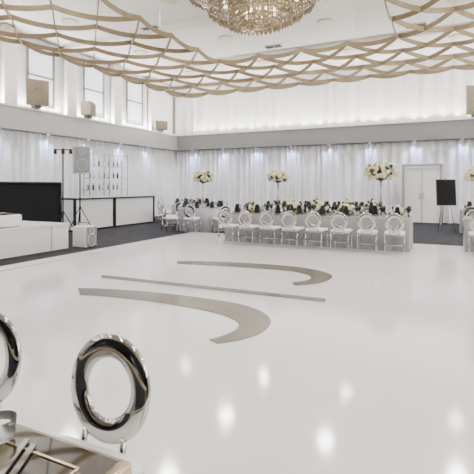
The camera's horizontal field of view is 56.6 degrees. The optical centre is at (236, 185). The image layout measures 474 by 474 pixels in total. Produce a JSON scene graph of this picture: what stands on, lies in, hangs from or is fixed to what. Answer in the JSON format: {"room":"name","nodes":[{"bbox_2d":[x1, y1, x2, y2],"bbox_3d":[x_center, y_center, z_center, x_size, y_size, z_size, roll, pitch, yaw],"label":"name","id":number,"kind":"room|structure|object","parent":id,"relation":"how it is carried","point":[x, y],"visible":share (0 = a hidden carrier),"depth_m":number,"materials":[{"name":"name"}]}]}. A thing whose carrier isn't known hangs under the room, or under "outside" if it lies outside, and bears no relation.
{"room":"event hall","nodes":[
{"label":"event hall","id":0,"kind":"room"},
{"bbox_2d":[157,91,172,133],"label":"sheer curtain","id":1,"kind":"object","parent":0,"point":[164,106],"depth_m":22.80,"materials":[{"name":"white fabric"}]},
{"bbox_2d":[173,90,175,153],"bbox_3d":[6.689,-1.900,18.903,22.810,6.800,0.200,0,0,26],"label":"wall","id":2,"kind":"structure","parent":0,"point":[173,90],"depth_m":23.65,"materials":[{"name":"paint"}]},
{"bbox_2d":[175,139,473,223],"bbox_3d":[6.597,-0.175,18.426,21.760,3.310,0.395,0,0,26],"label":"curtain","id":3,"kind":"object","parent":2,"relation":"hanging from","point":[331,173],"visible":0.72,"depth_m":19.83,"materials":[{"name":"white fabric"}]},
{"bbox_2d":[177,117,473,150],"bbox_3d":[6.811,-2.230,18.294,21.660,0.780,0.790,0,0,26],"label":"bulkhead","id":4,"kind":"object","parent":2,"relation":"attached to","point":[456,128],"depth_m":19.09,"materials":[{"name":"paint"}]},
{"bbox_2d":[175,56,473,134],"bbox_3d":[6.595,-3.940,18.651,21.960,2.620,0.205,0,0,26],"label":"sheer curtain","id":5,"kind":"object","parent":4,"relation":"on","point":[409,97],"visible":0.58,"depth_m":19.77,"materials":[{"name":"white fabric"}]},
{"bbox_2d":[466,85,473,116],"bbox_3d":[9.125,-3.220,16.815,0.673,1.200,0.559,0,0,26],"label":"wall speaker","id":6,"kind":"object","parent":4,"relation":"on","point":[469,88],"visible":0.99,"depth_m":16.68},
{"bbox_2d":[0,215,473,473],"bbox_3d":[0.807,1.550,6.735,22.810,0.120,27.230,0,0,26],"label":"floor","id":7,"kind":"structure","parent":0,"point":[376,376],"depth_m":3.94,"materials":[{"name":"white tile"}]},
{"bbox_2d":[0,313,21,410],"bbox_3d":[-1.244,1.042,1.861,0.440,0.898,0.509,0,0,26],"label":"dining chair","id":8,"kind":"object","parent":7,"relation":"on","point":[9,336],"visible":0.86,"depth_m":1.98,"materials":[{"name":"silver metal"}]},
{"bbox_2d":[0,181,61,222],"bbox_3d":[-6.611,0.695,11.082,0.350,1.630,5.260,0,0,26],"label":"screen","id":9,"kind":"object","parent":7,"relation":"on","point":[35,201],"visible":0.72,"depth_m":12.50,"materials":[{"name":"plastic"}]},
{"bbox_2d":[0,221,69,258],"bbox_3d":[-5.849,1.197,9.270,2.040,0.605,4.040,0,0,26],"label":"stage platform","id":10,"kind":"object","parent":7,"relation":"on","point":[32,237],"visible":0.87,"depth_m":9.77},
{"bbox_2d":[0,212,21,227],"bbox_3d":[-5.355,0.703,9.142,0.700,0.355,1.500,0,0,26],"label":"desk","id":11,"kind":"object","parent":10,"relation":"on","point":[6,219],"visible":1,"depth_m":9.43,"materials":[{"name":"white metal"}]},
{"bbox_2d":[53,148,72,226],"bbox_3d":[-5.079,0.213,12.636,0.718,2.607,0.800,0,0,26],"label":"stand","id":12,"kind":"object","parent":7,"relation":"on","point":[62,149],"visible":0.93,"depth_m":12.58,"materials":[{"name":"black metal"}]},
{"bbox_2d":[0,423,131,473],"bbox_3d":[-1.704,1.111,1.163,2.520,0.738,1.310,0,0,26],"label":"table","id":13,"kind":"object","parent":7,"relation":"on","point":[52,454],"visible":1,"depth_m":1.21,"materials":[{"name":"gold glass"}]},
{"bbox_2d":[0,410,36,473],"bbox_3d":[-1.375,0.617,1.428,1.790,0.250,0.445,0,0,26],"label":"place settings","id":14,"kind":"object","parent":13,"relation":"on","point":[8,418],"visible":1,"depth_m":1.26,"materials":[{"name":"silver metal"}]},
{"bbox_2d":[68,146,90,231],"bbox_3d":[-4.797,0.158,13.299,0.884,2.716,0.819,0,0,26],"label":"speaker","id":15,"kind":"object","parent":7,"relation":"on","point":[81,154],"visible":0.94,"depth_m":13.23},
{"bbox_2d":[73,225,96,246],"bbox_3d":[-3.804,1.254,11.047,0.495,0.510,0.473,0,0,26],"label":"monitor speaker","id":16,"kind":"object","parent":7,"relation":"on","point":[83,235],"visible":1,"depth_m":10.86},
{"bbox_2d":[1,234,194,270],"bbox_3d":[-3.839,1.488,8.326,0.060,0.003,12.050,0,0,26],"label":"tape","id":17,"kind":"object","parent":7,"relation":"on","point":[192,234],"visible":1,"depth_m":9.54,"materials":[{"name":"white plastic"}]},
{"bbox_2d":[58,333,150,473],"bbox_3d":[-0.600,1.042,1.550,0.440,0.898,0.509,0,0,26],"label":"dining chair","id":18,"kind":"object","parent":7,"relation":"on","point":[121,429],"visible":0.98,"depth_m":1.71,"materials":[{"name":"silver metal"}]},
{"bbox_2d":[83,153,127,196],"bbox_3d":[-5.082,0.110,17.174,0.305,2.800,2.125,0,0,26],"label":"bar shelf","id":19,"kind":"object","parent":7,"relation":"on","point":[104,155],"visible":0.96,"depth_m":17.10,"materials":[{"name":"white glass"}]},
{"bbox_2d":[64,195,155,231],"bbox_3d":[-4.622,0.945,16.379,0.720,1.130,4.330,0,0,26],"label":"bar counter","id":20,"kind":"object","parent":7,"relation":"on","point":[105,212],"depth_m":15.90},
{"bbox_2d":[157,201,171,223],"bbox_3d":[-2.923,1.062,17.691,0.509,0.898,0.440,0,0,-33],"label":"dining chair","id":21,"kind":"object","parent":7,"relation":"on","point":[158,202],"visible":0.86,"depth_m":17.63,"materials":[{"name":"silver metal"}]},
{"bbox_2d":[161,203,177,228],"bbox_3d":[-2.408,1.062,15.567,0.509,0.898,0.440,0,0,12],"label":"dining chair","id":22,"kind":"object","parent":7,"relation":"on","point":[162,203],"visible":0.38,"depth_m":15.52,"materials":[{"name":"silver metal"}]},
{"bbox_2d":[161,205,178,231],"bbox_3d":[-2.238,1.062,14.622,0.509,0.898,0.440,0,0,-33],"label":"dining chair","id":23,"kind":"object","parent":7,"relation":"on","point":[167,218],"visible":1,"depth_m":14.53,"materials":[{"name":"silver metal"}]},
{"bbox_2d":[78,288,270,342],"bbox_3d":[-1.068,1.485,5.360,3.158,0.001,1.411,0,0,26],"label":"decal","id":24,"kind":"object","parent":7,"relation":"on","point":[252,321],"visible":1,"depth_m":5.42,"materials":[{"name":"grey metal"}]},
{"bbox_2d":[175,202,181,224],"bbox_3d":[-2.134,1.062,17.143,0.440,0.898,0.509,0,0,12],"label":"dining chair","id":25,"kind":"object","parent":7,"relation":"on","point":[178,203],"visible":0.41,"depth_m":16.95,"materials":[{"name":"silver metal"}]},
{"bbox_2d":[170,204,205,223],"bbox_3d":[-1.867,1.137,18.369,1.852,0.745,1.852,0,0,26],"label":"round table","id":26,"kind":"object","parent":7,"relation":"on","point":[173,209],"visible":0.08,"depth_m":17.81,"materials":[{"name":"white fabric"}]},
{"bbox_2d":[175,198,191,204],"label":"place settings","id":27,"kind":"object","parent":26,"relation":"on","point":[185,199],"depth_m":17.98,"materials":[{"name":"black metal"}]},
{"bbox_2d":[188,196,196,201],"bbox_3d":[-1.841,0.592,18.361,0.386,0.342,0.401,0,0,-9],"label":"floral arrangement","id":28,"kind":"object","parent":26,"relation":"on","point":[192,198],"visible":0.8,"depth_m":18.26,"materials":[{"name":"white plant"}]},
{"bbox_2d":[196,198,208,204],"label":"place settings","id":29,"kind":"object","parent":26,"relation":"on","point":[206,199],"depth_m":18.20,"materials":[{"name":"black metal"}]},
{"bbox_2d":[183,205,199,232],"bbox_3d":[-1.450,1.042,14.074,0.440,0.898,0.509,0,0,12],"label":"dining chair","id":30,"kind":"object","parent":7,"relation":"on","point":[188,217],"visible":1,"depth_m":13.88,"materials":[{"name":"silver metal"}]},
{"bbox_2d":[176,207,225,231],"bbox_3d":[-1.182,1.137,15.300,1.852,0.745,1.852,0,0,26],"label":"round table","id":31,"kind":"object","parent":7,"relation":"on","point":[206,215],"visible":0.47,"depth_m":14.49,"materials":[{"name":"white fabric"}]},
{"bbox_2d":[181,200,223,208],"bbox_3d":[-1.182,0.637,15.300,1.526,0.250,1.526,0,0,35],"label":"place settings","id":32,"kind":"object","parent":31,"relation":"on","point":[195,204],"visible":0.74,"depth_m":14.96,"materials":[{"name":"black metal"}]},
{"bbox_2d":[193,170,213,207],"bbox_3d":[-1.180,0.101,15.310,0.765,1.325,0.731,0,0,26],"label":"floral centerpiece","id":33,"kind":"object","parent":31,"relation":"on","point":[203,176],"visible":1,"depth_m":15.13,"materials":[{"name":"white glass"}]},
{"bbox_2d":[101,275,325,301],"bbox_3d":[-0.566,1.485,6.500,3.804,0.001,0.272,0,0,26],"label":"decal","id":34,"kind":"object","parent":7,"relation":"on","point":[102,276],"visible":1,"depth_m":6.37,"materials":[{"name":"grey metal"}]},
{"bbox_2d":[212,205,229,232],"bbox_3d":[-0.505,1.062,14.244,0.440,0.898,0.509,0,0,-33],"label":"dining chair","id":35,"kind":"object","parent":7,"relation":"on","point":[224,206],"visible":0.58,"depth_m":14.07,"materials":[{"name":"silver metal"}]},
{"bbox_2d":[218,209,238,243],"bbox_3d":[-0.225,1.042,11.489,0.440,0.898,0.509,0,0,21],"label":"dining chair","id":36,"kind":"object","parent":7,"relation":"on","point":[223,224],"visible":0.95,"depth_m":11.30,"materials":[{"name":"silver metal"}]},
{"bbox_2d":[238,210,259,245],"bbox_3d":[0.299,1.042,11.235,0.440,0.898,0.509,0,0,29],"label":"dining chair","id":37,"kind":"object","parent":7,"relation":"on","point":[244,225],"visible":0.96,"depth_m":11.07,"materials":[{"name":"silver metal"}]},
{"bbox_2d":[177,261,331,284],"bbox_3d":[0.093,1.485,7.769,3.160,0.001,1.504,0,0,26],"label":"decal","id":38,"kind":"object","parent":7,"relation":"on","point":[317,276],"visible":1,"depth_m":7.92,"materials":[{"name":"grey metal"}]},
{"bbox_2d":[259,210,281,246],"bbox_3d":[0.827,1.042,10.980,0.440,0.898,0.509,0,0,31],"label":"dining chair","id":39,"kind":"object","parent":7,"relation":"on","point":[266,226],"visible":0.99,"depth_m":10.82,"materials":[{"name":"silver metal"}]},
{"bbox_2d":[281,211,304,248],"bbox_3d":[1.355,1.042,10.725,0.440,0.898,0.509,0,0,32],"label":"dining chair","id":40,"kind":"object","parent":7,"relation":"on","point":[288,227],"visible":1,"depth_m":10.57,"materials":[{"name":"silver metal"}]},
{"bbox_2d":[305,211,327,249],"bbox_3d":[1.885,1.042,10.469,0.440,0.898,0.509,0,0,31],"label":"dining chair","id":41,"kind":"object","parent":7,"relation":"on","point":[312,228],"visible":1,"depth_m":10.31,"materials":[{"name":"silver metal"}]},
{"bbox_2d":[225,212,412,251],"bbox_3d":[1.995,1.115,11.364,4.722,0.750,1.023,0,0,26],"label":"banquet table","id":42,"kind":"object","parent":7,"relation":"on","point":[325,220],"visible":0.56,"depth_m":10.74,"materials":[{"name":"white fabric"}]},
{"bbox_2d":[232,203,248,212],"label":"place settings","id":43,"kind":"object","parent":42,"relation":"on","point":[237,208],"depth_m":11.96,"materials":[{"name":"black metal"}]},
{"bbox_2d":[246,201,257,212],"bbox_3d":[0.412,0.572,12.145,0.333,0.331,0.370,0,0,-30],"label":"floral arrangement","id":44,"kind":"object","parent":42,"relation":"on","point":[251,207],"visible":0.72,"depth_m":12.04,"materials":[{"name":"white plant"}]},
{"bbox_2d":[250,203,289,213],"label":"place settings","id":45,"kind":"object","parent":42,"relation":"on","point":[266,206],"depth_m":11.69,"materials":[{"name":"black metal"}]},
{"bbox_2d":[267,170,288,204],"bbox_3d":[1.086,0.142,11.799,0.572,1.189,0.596,0,0,-43],"label":"floral centerpiece","id":46,"kind":"object","parent":42,"relation":"on","point":[277,176],"visible":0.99,"depth_m":11.65,"materials":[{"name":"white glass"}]},
{"bbox_2d":[286,200,302,213],"bbox_3d":[1.502,0.551,11.601,0.407,0.374,0.413,0,0,26],"label":"floral arrangement","id":47,"kind":"object","parent":42,"relation":"on","point":[294,204],"visible":0.84,"depth_m":11.51,"materials":[{"name":"white plant"}]},
{"bbox_2d":[295,204,314,214],"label":"place settings","id":48,"kind":"object","parent":42,"relation":"on","point":[307,207],"depth_m":11.22,"materials":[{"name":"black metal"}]},
{"bbox_2d":[245,209,390,214],"bbox_3d":[1.950,0.687,11.386,3.880,0.100,0.080,0,0,26],"label":"votive candles","id":49,"kind":"object","parent":42,"relation":"on","point":[389,213],"visible":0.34,"depth_m":11.10,"materials":[{"name":"clear glass"}]},
{"bbox_2d":[313,201,328,213],"bbox_3d":[2.163,0.558,11.295,0.383,0.358,0.374,0,0,17],"label":"floral arrangement","id":50,"kind":"object","parent":42,"relation":"on","point":[319,204],"visible":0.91,"depth_m":11.17,"materials":[{"name":"white plant"}]},
{"bbox_2d":[319,205,337,215],"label":"place settings","id":51,"kind":"object","parent":42,"relation":"on","point":[333,207],"depth_m":10.95,"materials":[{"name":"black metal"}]},
{"bbox_2d":[339,202,354,214],"bbox_3d":[2.745,0.569,10.992,0.404,0.335,0.394,0,0,26],"label":"floral arrangement","id":52,"kind":"object","parent":42,"relation":"on","point":[350,205],"visible":0.7,"depth_m":10.90,"materials":[{"name":"white plant"}]},
{"bbox_2d":[343,205,360,216],"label":"place settings","id":53,"kind":"object","parent":42,"relation":"on","point":[346,212],"depth_m":10.69,"materials":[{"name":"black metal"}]},
{"bbox_2d":[368,205,385,217],"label":"place settings","id":54,"kind":"object","parent":42,"relation":"on","point":[374,211],"depth_m":10.46,"materials":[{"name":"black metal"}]},
{"bbox_2d":[363,160,397,216],"bbox_3d":[3.475,0.057,10.634,0.833,1.361,0.778,0,0,-30],"label":"floral centerpiece","id":55,"kind":"object","parent":42,"relation":"on","point":[380,170],"visible":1,"depth_m":10.45,"materials":[{"name":"white plant"}]},
{"bbox_2d":[392,205,403,215],"bbox_3d":[3.839,0.588,10.475,0.309,0.298,0.387,0,0,26],"label":"floral arrangement","id":56,"kind":"object","parent":42,"relation":"on","point":[401,208],"visible":0.63,"depth_m":10.39,"materials":[{"name":"white plant"}]},
{"bbox_2d":[394,206,411,217],"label":"place settings","id":57,"kind":"object","parent":42,"relation":"on","point":[408,209],"depth_m":10.19,"materials":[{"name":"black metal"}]},
{"bbox_2d":[262,207,383,214],"bbox_3d":[2.757,1.135,14.661,4.020,0.750,1.023,0,0,26],"label":"banquet table","id":58,"kind":"object","parent":7,"relation":"on","point":[366,211],"visible":0.03,"depth_m":13.67,"materials":[{"name":"white fabric"}]},
{"bbox_2d":[267,200,285,207],"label":"place settings","id":59,"kind":"object","parent":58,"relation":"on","point":[274,202],"depth_m":15.11,"materials":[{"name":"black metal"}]},
{"bbox_2d":[281,198,292,203],"bbox_3d":[1.739,0.583,15.143,0.371,0.349,0.434,0,0,26],"label":"floral arrangement","id":60,"kind":"object","parent":58,"relation":"on","point":[286,200],"visible":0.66,"depth_m":15.05,"materials":[{"name":"white plant"}]},
{"bbox_2d":[299,201,317,208],"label":"place settings","id":61,"kind":"object","parent":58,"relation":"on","point":[306,202],"depth_m":14.63,"materials":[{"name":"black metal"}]},
{"bbox_2d":[309,198,319,204],"bbox_3d":[2.653,0.578,14.686,0.437,0.358,0.404,0,0,-11],"label":"floral arrangement","id":62,"kind":"object","parent":58,"relation":"on","point":[313,201],"visible":0.46,"depth_m":14.59,"materials":[{"name":"white plant"}]},
{"bbox_2d":[324,201,343,208],"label":"place settings","id":63,"kind":"object","parent":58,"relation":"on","point":[326,202],"depth_m":14.41,"materials":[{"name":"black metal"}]},
{"bbox_2d":[339,198,350,205],"bbox_3d":[3.554,0.569,14.266,0.393,0.375,0.474,0,0,44],"label":"floral arrangement","id":64,"kind":"object","parent":58,"relation":"on","point":[347,200],"visible":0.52,"depth_m":14.17,"materials":[{"name":"white plant"}]},
{"bbox_2d":[351,201,363,206],"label":"place settings","id":65,"kind":"object","parent":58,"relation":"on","point":[356,202],"depth_m":14.16,"materials":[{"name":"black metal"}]},
{"bbox_2d":[365,198,377,206],"bbox_3d":[4.278,0.572,13.922,0.448,0.371,0.427,0,0,-43],"label":"floral arrangement","id":66,"kind":"object","parent":58,"relation":"on","point":[374,201],"visible":0.63,"depth_m":13.85,"materials":[{"name":"white plant"}]},
{"bbox_2d":[369,202,382,208],"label":"place settings","id":67,"kind":"object","parent":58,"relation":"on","point":[371,203],"depth_m":13.62,"materials":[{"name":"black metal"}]},
{"bbox_2d":[330,212,352,251],"bbox_3d":[2.417,1.042,10.212,0.440,0.898,0.509,0,0,26],"label":"dining chair","id":68,"kind":"object","parent":7,"relation":"on","point":[341,229],"visible":1,"depth_m":10.04,"materials":[{"name":"silver metal"}]},
{"bbox_2d":[357,213,377,253],"bbox_3d":[2.948,1.042,9.955,0.440,0.898,0.509,0,0,21],"label":"dining chair","id":69,"kind":"object","parent":7,"relation":"on","point":[363,230],"visible":1,"depth_m":9.76,"materials":[{"name":"silver metal"}]},
{"bbox_2d":[384,214,404,254],"bbox_3d":[3.477,1.042,9.699,0.440,0.898,0.509,0,0,21],"label":"dining chair","id":70,"kind":"object","parent":7,"relation":"on","point":[391,231],"visible":1,"depth_m":9.51,"materials":[{"name":"silver metal"}]},
{"bbox_2d":[402,163,442,224],"bbox_3d":[7.388,0.315,17.577,1.500,2.390,0.140,0,0,26],"label":"door","id":71,"kind":"structure","parent":7,"relation":"on","point":[418,184],"depth_m":17.56,"materials":[{"name":"paint"}]},
{"bbox_2d":[436,178,456,232],"bbox_3d":[6.821,0.620,14.488,0.600,1.784,0.541,0,0,9],"label":"sign","id":72,"kind":"object","parent":7,"relation":"on","point":[445,188],"visible":1,"depth_m":14.27,"materials":[{"name":"black fabric"}]},
{"bbox_2d":[459,208,471,232],"bbox_3d":[9.166,1.135,13.673,4.020,0.750,1.023,0,0,26],"label":"banquet table","id":73,"kind":"object","parent":7,"relation":"on","point":[461,209],"visible":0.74,"depth_m":14.09,"materials":[{"name":"white fabric"}]},
{"bbox_2d":[463,201,472,209],"bbox_3d":[9.205,0.631,13.655,3.892,0.252,0.930,0,0,26],"label":"place settings","id":74,"kind":"object","parent":73,"relation":"on","point":[469,203],"visible":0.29,"depth_m":14.12,"materials":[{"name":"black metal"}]},
{"bbox_2d":[462,206,473,225],"bbox_3d":[7.251,1.062,13.650,0.440,0.898,0.509,0,0,24],"label":"dining chair","id":75,"kind":"object","parent":7,"relation":"on","point":[469,207],"visible":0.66,"depth_m":13.48,"materials":[{"name":"silver metal"}]},
{"bbox_2d":[463,216,473,251],"bbox_3d":[7.163,1.115,9.532,4.020,0.750,1.023,0,0,26],"label":"banquet table","id":76,"kind":"object","parent":7,"relation":"on","point":[466,228],"visible":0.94,"depth_m":9.95,"materials":[{"name":"white fabric"}]},
{"bbox_2d":[464,166,473,181],"bbox_3d":[5.673,0.115,10.274,0.684,1.245,0.645,0,0,26],"label":"floral centerpiece","id":77,"kind":"object","parent":76,"relation":"on","point":[469,174],"visible":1,"depth_m":10.20,"materials":[{"name":"white plant"}]},
{"bbox_2d":[468,216,473,255],"bbox_3d":[5.246,1.042,9.510,0.440,0.898,0.509,0,0,28],"label":"dining chair","id":78,"kind":"object","parent":7,"relation":"on","point":[471,222],"visible":1,"depth_m":9.41,"materials":[{"name":"white leather"}]},
{"bbox_2d":[0,0,473,97],"bbox_3d":[1.596,-3.795,6.059,18.214,0.245,19.514,0,0,26],"label":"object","id":79,"kind":"structure","parent":0,"point":[426,8],"depth_m":12.64,"materials":[{"name":"beige fabric"}]},
{"bbox_2d":[65,0,473,75],"bbox_3d":[2.530,-5.220,9.829,22.000,0.160,13.200,0,0,26],"label":"trim","id":80,"kind":"structure","parent":79,"relation":"attached to","point":[204,22],"depth_m":15.33,"materials":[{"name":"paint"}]},
{"bbox_2d":[0,0,473,86],"bbox_3d":[0.807,-5.400,6.735,22.810,0.200,27.230,0,0,26],"label":"ceiling","id":81,"kind":"structure","parent":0,"point":[353,19],"depth_m":15.09,"materials":[{"name":"white paint"}]},
{"bbox_2d":[61,18,78,24],"bbox_3d":[-5.377,-5.280,14.151,0.540,0.040,0.540,0,0,26],"label":"recessed light","id":82,"kind":"object","parent":81,"relation":"in","point":[68,21],"depth_m":14.07,"materials":[{"name":"white plastic"}]},
{"bbox_2d":[134,50,147,54],"bbox_3d":[-3.810,-5.280,17.392,0.540,0.040,0.540,0,0,26],"label":"recessed light","id":83,"kind":"object","parent":81,"relation":"in","point":[140,52],"depth_m":17.34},
{"bbox_2d":[139,24,159,30],"bbox_3d":[-2.880,-5.279,14.721,0.700,0.042,0.350,0,0,26],"label":"ceiling vent","id":84,"kind":"object","parent":81,"relation":"in","point":[144,28],"depth_m":14.63,"materials":[{"name":"white metal"}]},
{"bbox_2d":[159,0,177,4],"bbox_3d":[-1.956,-5.280,12.497,0.540,0.040,0.540,0,0,26],"label":"recessed light","id":85,"kind":"object","parent":81,"relation":"in","point":[169,2],"depth_m":12.54,"materials":[{"name":"white plastic"}]},
{"bbox_2d":[182,70,192,73],"bbox_3d":[-2.330,-5.280,20.453,0.540,0.040,0.540,0,0,26],"label":"recessed light","id":86,"kind":"object","parent":81,"relation":"in","point":[184,72],"depth_m":20.39,"materials":[{"name":"white plastic"}]},
{"bbox_2d":[219,35,233,40],"bbox_3d":[-0.389,-5.280,15.738,0.540,0.040,0.540,0,0,26],"label":"recessed light","id":87,"kind":"object","parent":81,"relation":"in","point":[225,37],"depth_m":15.69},
{"bbox_2d":[189,0,319,35],"bbox_3d":[0.535,-4.419,10.182,3.611,1.761,2.722,0,0,26],"label":"crystal chandelier","id":88,"kind":"object","parent":81,"relation":"hanging from","point":[264,10],"visible":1,"depth_m":10.07,"materials":[{"name":"gold metal"}]},
{"bbox_2d":[256,60,268,64],"bbox_3d":[1.091,-5.280,18.799,0.540,0.040,0.540,0,0,26],"label":"recessed light","id":89,"kind":"object","parent":81,"relation":"in","point":[261,62],"depth_m":18.74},
{"bbox_2d":[263,43,283,48],"bbox_3d":[1.388,-5.279,16.656,0.700,0.042,0.350,0,0,26],"label":"ceiling vent","id":90,"kind":"object","parent":81,"relation":"in","point":[274,45],"depth_m":16.59,"materials":[{"name":"white metal"}]},
{"bbox_2d":[317,18,333,25],"bbox_3d":[2.852,-5.280,14.171,0.540,0.040,0.540,0,0,26],"label":"recessed light","id":91,"kind":"object","parent":81,"relation":"in","point":[326,21],"depth_m":14.15,"materials":[{"name":"white plastic"}]},
{"bbox_2d":[341,49,354,53],"bbox_3d":[4.332,-5.280,17.232,0.540,0.040,0.540,0,0,26],"label":"recessed light","id":92,"kind":"object","parent":81,"relation":"in","point":[345,51],"depth_m":17.21,"materials":[{"name":"white plastic"}]},
{"bbox_2d":[405,22,427,28],"bbox_3d":[5.889,-5.279,14.480,0.700,0.042,0.350,0,0,26],"label":"ceiling vent","id":93,"kind":"object","parent":81,"relation":"in","point":[421,23],"depth_m":14.32,"materials":[{"name":"white metal"}]},
{"bbox_2d":[448,34,464,39],"bbox_3d":[7.753,-5.280,15.579,0.540,0.040,0.540,0,0,26],"label":"recessed light","id":94,"kind":"object","parent":81,"relation":"in","point":[455,36],"depth_m":15.50,"materials":[{"name":"white plastic"}]},
{"bbox_2d":[447,0,467,4],"bbox_3d":[6.273,-5.280,12.517,0.540,0.040,0.540,0,0,26],"label":"recessed light","id":95,"kind":"object","parent":81,"relation":"in","point":[451,2],"depth_m":12.61,"materials":[{"name":"white plastic"}]},
{"bbox_3d":[-9.371,-1.900,11.656,0.200,6.800,26.830,0,0,26],"label":"wall","id":96,"kind":"structure","parent":0,"visible":0},
{"bbox_2d":[0,129,175,215],"bbox_3d":[-8.959,-0.175,11.373,0.369,3.310,26.080,0,0,26],"label":"curtain","id":97,"kind":"object","parent":96,"relation":"hanging from","point":[24,157],"visible":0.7,"depth_m":17.71,"materials":[{"name":"white fabric"}]},
{"bbox_2d":[0,102,177,151],"bbox_3d":[-8.926,-2.230,11.440,0.790,0.780,26.830,0,0,26],"label":"trim","id":98,"kind":"structure","parent":96,"relation":"attached to","point":[13,117],"depth_m":16.67,"materials":[{"name":"paint"}]},
{"bbox_2d":[26,78,48,108],"bbox_3d":[-6.806,-3.095,14.833,0.622,0.950,0.726,0,0,26],"label":"wall speaker","id":99,"kind":"object","parent":98,"relation":"on","point":[37,91],"visible":1,"depth_m":14.74},
{"bbox_2d":[18,38,63,113],"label":"sheer curtain","id":100,"kind":"object","parent":98,"relation":"on","point":[59,61],"depth_m":15.93,"materials":[{"name":"white fabric"}]},
{"bbox_2d":[0,23,158,130],"bbox_3d":[-7.502,-3.960,14.512,0.260,2.640,16.200,0,0,26],"label":"pilaster","id":101,"kind":"object","parent":98,"relation":"on","point":[8,51],"visible":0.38,"depth_m":16.65,"materials":[{"name":"paint"}]},
{"bbox_2d":[26,47,54,109],"bbox_3d":[-6.999,-3.900,15.713,0.060,2.160,1.170,0,0,26],"label":"window","id":102,"kind":"structure","parent":101,"relation":"attached to","point":[39,66],"depth_m":15.81,"materials":[{"name":"glass"}]},
{"bbox_2d":[83,63,104,118],"bbox_3d":[-5.867,-3.900,18.053,0.060,2.160,1.170,0,0,26],"label":"window","id":103,"kind":"structure","parent":101,"relation":"attached to","point":[93,80],"depth_m":18.14,"materials":[{"name":"glass"}]},
{"bbox_2d":[126,81,142,126],"bbox_3d":[-4.736,-3.900,20.394,0.060,2.160,1.170,0,0,26],"label":"window","id":104,"kind":"structure","parent":101,"relation":"attached to","point":[134,92],"depth_m":20.39,"materials":[{"name":"glass"}]},
{"bbox_2d":[77,54,94,117],"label":"sheer curtain","id":105,"kind":"object","parent":98,"relation":"on","point":[79,69],"depth_m":17.58,"materials":[{"name":"white fabric"}]},
{"bbox_2d":[81,101,95,118],"bbox_3d":[-5.710,-2.927,17.079,0.699,0.669,0.811,0,0,26],"label":"wall speaker","id":106,"kind":"object","parent":98,"relation":"on","point":[88,108],"visible":1,"depth_m":16.72},
{"bbox_2d":[92,72,110,122],"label":"sheer curtain","id":107,"kind":"object","parent":98,"relation":"on","point":[107,78],"depth_m":18.94,"materials":[{"name":"white fabric"}]},
{"bbox_2d":[122,78,147,129],"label":"sheer curtain","id":108,"kind":"object","parent":98,"relation":"on","point":[145,89],"depth_m":21.19,"materials":[{"name":"white fabric"}]},
{"bbox_2d":[154,120,167,131],"bbox_3d":[-3.719,-2.883,21.220,0.604,0.525,0.646,0,0,26],"label":"wall speaker","id":109,"kind":"object","parent":98,"relation":"on","point":[160,126],"visible":1,"depth_m":21.13}
]}

